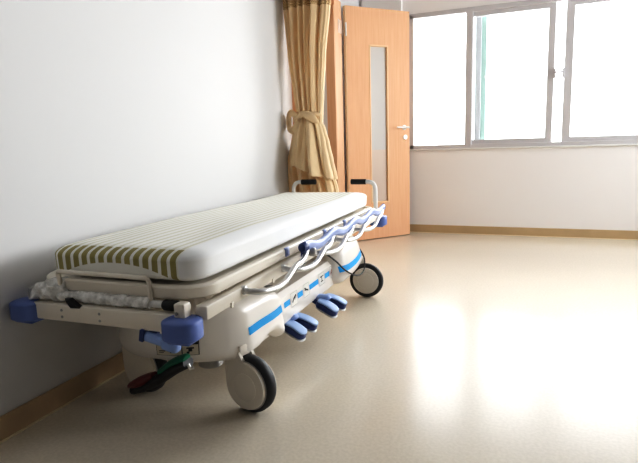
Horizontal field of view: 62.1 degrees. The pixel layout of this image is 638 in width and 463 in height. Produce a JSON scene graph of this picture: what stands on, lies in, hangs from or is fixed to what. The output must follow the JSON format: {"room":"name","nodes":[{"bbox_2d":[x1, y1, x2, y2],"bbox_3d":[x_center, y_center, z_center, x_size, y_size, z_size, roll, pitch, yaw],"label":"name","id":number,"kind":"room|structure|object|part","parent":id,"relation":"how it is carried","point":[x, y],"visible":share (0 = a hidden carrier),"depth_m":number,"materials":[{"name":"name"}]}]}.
{"room":"hospital room","nodes":[
{"label":"hospital room","id":0,"kind":"room"},
{"bbox_2d":[0,0,359,415],"bbox_3d":[-0.970,-0.689,1.970,0.131,2.620,7.682,2,10,21],"label":"wall","id":1,"kind":"structure","parent":0,"point":[116,115],"depth_m":2.15,"materials":[{"name":"white paint"}]},
{"bbox_2d":[0,352,124,443],"bbox_3d":[-0.879,0.573,2.106,0.023,0.081,7.582,2,10,21],"label":"baseboard","id":2,"kind":"structure","parent":1,"relation":"attached to","point":[28,414],"depth_m":1.92,"materials":[{"name":"brown wood"}]},
{"bbox_2d":[292,0,344,191],"bbox_3d":[-0.054,-0.858,4.285,0.202,2.135,0.990,2,10,21],"label":"trim","id":3,"kind":"structure","parent":1,"relation":"attached to","point":[334,40],"depth_m":4.53,"materials":[{"name":"brown wood"}]},
{"bbox_2d":[343,5,409,240],"bbox_3d":[0.564,-0.971,4.922,0.694,2.092,0.097,-7,11,-26],"label":"door","id":4,"kind":"structure","parent":1,"relation":"in","point":[376,41],"depth_m":4.91,"materials":[{"name":"brown wood"}]},
{"bbox_3d":[0.554,-0.986,4.948,0.196,1.432,0.005,-7,11,-26],"label":"pane","id":5,"kind":"part","parent":4,"relation":"part of","materials":[{"name":"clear glass"}]},
{"bbox_3d":[0.788,-0.984,5.014,0.146,0.048,0.059,-7,11,-26],"label":"handle","id":6,"kind":"part","parent":4,"relation":"part of","materials":[{"name":"silver metal"}]},
{"bbox_2d":[0,232,637,462],"bbox_3d":[0.498,0.708,1.530,6.800,0.080,7.932,2,10,22],"label":"floor","id":7,"kind":"structure","parent":0,"point":[470,348],"depth_m":2.04,"materials":[{"name":"beige laminate"}]},
{"bbox_2d":[9,179,386,411],"bbox_3d":[-0.259,0.166,2.595,0.827,0.685,2.230,2,10,20],"label":"stretcher","id":8,"kind":"object","parent":7,"relation":"on","point":[166,327],"visible":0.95,"depth_m":1.80,"materials":[{"name":"beige plastic"}]},
{"bbox_3d":[-0.766,0.223,1.655,0.058,0.032,0.018,2,10,20],"label":"latch lever","id":9,"kind":"part","parent":8,"relation":"part of","materials":[{"name":"black plastic"}]},
{"bbox_3d":[-0.628,0.211,1.635,0.440,0.024,0.023,2,10,20],"label":"push handle","id":10,"kind":"part","parent":8,"relation":"part of","materials":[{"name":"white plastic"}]},
{"bbox_3d":[-0.464,0.325,1.563,0.127,0.056,0.037,2,10,20],"label":"release lever","id":11,"kind":"part","parent":8,"relation":"part of","materials":[{"name":"blue plastic"}]},
{"bbox_3d":[-0.399,0.221,1.527,0.066,0.044,0.062,2,10,20],"label":"pivot post","id":12,"kind":"part","parent":8,"relation":"part of","materials":[{"name":"beige plastic"}]},
{"bbox_3d":[-0.278,0.070,2.613,0.690,0.079,2.105,2,10,20],"label":"frame","id":13,"kind":"part","parent":8,"relation":"part of","materials":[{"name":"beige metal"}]},
{"bbox_2d":[46,206,371,299],"bbox_3d":[-0.293,0.011,2.567,0.650,0.038,2.010,2,10,20],"label":"mattress","id":14,"kind":"object","parent":8,"relation":"on","point":[214,284],"depth_m":1.69,"materials":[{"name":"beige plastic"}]},
{"bbox_2d":[55,192,366,280],"bbox_3d":[-0.291,-0.057,2.533,0.591,0.107,1.934,2,10,20],"label":"mattress","id":15,"kind":"object","parent":8,"relation":"on","point":[204,244],"visible":0.99,"depth_m":1.85,"materials":[{"name":"white fabric"}]},
{"bbox_3d":[-0.045,0.216,2.498,0.101,0.243,1.442,3,10,25],"label":"power cord","id":16,"kind":"part","parent":8,"relation":"part of","materials":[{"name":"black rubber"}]},
{"bbox_3d":[-0.143,-0.226,3.622,0.088,0.251,0.027,2,10,20],"label":"push handle","id":17,"kind":"part","parent":8,"relation":"part of","materials":[{"name":"white plastic"}]},
{"bbox_3d":[-0.023,0.081,2.099,0.025,0.034,0.034,2,10,20],"label":"release knob","id":18,"kind":"part","parent":8,"relation":"part of","materials":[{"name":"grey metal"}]},
{"bbox_3d":[0.168,-0.038,2.650,0.035,0.064,1.310,2,10,20],"label":"rail","id":19,"kind":"part","parent":8,"relation":"part of","materials":[{"name":"blue"}]},
{"bbox_3d":[0.338,-0.211,3.444,0.088,0.251,0.027,2,10,20],"label":"push handle","id":20,"kind":"part","parent":8,"relation":"part of","materials":[{"name":"white plastic"}]},
{"bbox_2d":[338,19,341,33],"bbox_3d":[0.204,-0.943,4.665,0.005,1.750,0.100,2,10,21],"label":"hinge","id":21,"kind":"structure","parent":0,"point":[339,21],"depth_m":4.53,"materials":[{"name":"silver metal"}]},
{"bbox_2d":[360,0,637,230],"bbox_3d":[2.705,-1.234,4.539,4.930,2.620,0.160,2,10,22],"label":"wall","id":22,"kind":"structure","parent":0,"point":[590,187],"depth_m":4.92,"materials":[{"name":"white paint"}]},
{"bbox_2d":[362,0,401,10],"bbox_3d":[0.638,-1.291,5.273,0.385,2.620,0.052,2,10,22],"label":"trim","id":23,"kind":"structure","parent":22,"relation":"attached to","point":[380,4],"depth_m":5.09,"materials":[{"name":"white paint"}]},
{"bbox_2d":[409,0,637,150],"bbox_3d":[2.538,-1.386,4.546,3.555,1.286,0.144,2,10,22],"label":"window","id":24,"kind":"structure","parent":22,"relation":"in","point":[481,13],"depth_m":4.87,"materials":[{"name":"grey metal"}]},
{"bbox_3d":[1.760,-1.417,4.842,0.710,1.210,0.032,2,10,22],"label":"sash","id":25,"kind":"part","parent":24,"relation":"part of","materials":[{"name":"grey metal"}]},
{"bbox_3d":[2.536,-0.749,4.597,3.555,0.014,0.022,2,10,22],"label":"sill","id":26,"kind":"part","parent":24,"relation":"part of","materials":[{"name":"white plastic"}]},
{"bbox_3d":[2.572,-1.387,4.509,0.885,1.210,0.032,2,10,22],"label":"sash","id":27,"kind":"part","parent":24,"relation":"part of","materials":[{"name":"grey metal"}]},
{"bbox_2d":[410,224,637,239],"bbox_3d":[2.887,0.039,4.595,4.350,0.081,0.018,2,10,22],"label":"baseboard","id":28,"kind":"structure","parent":22,"relation":"attached to","point":[418,228],"depth_m":4.97,"materials":[{"name":"brown wood"}]},
{"bbox_3d":[-0.520,-2.036,2.386,0.080,0.130,2.620,2,10,22],"label":"trim","id":29,"kind":"structure","parent":0,"visible":0},
{"bbox_2d":[283,0,338,191],"bbox_3d":[-0.049,-0.949,3.629,0.337,2.470,0.381,-10,13,-41],"label":"curtain","id":30,"kind":"object","parent":29,"relation":"hanging from","point":[310,156],"visible":0.82,"depth_m":3.57,"materials":[{"name":"beige fabric"}]}
]}

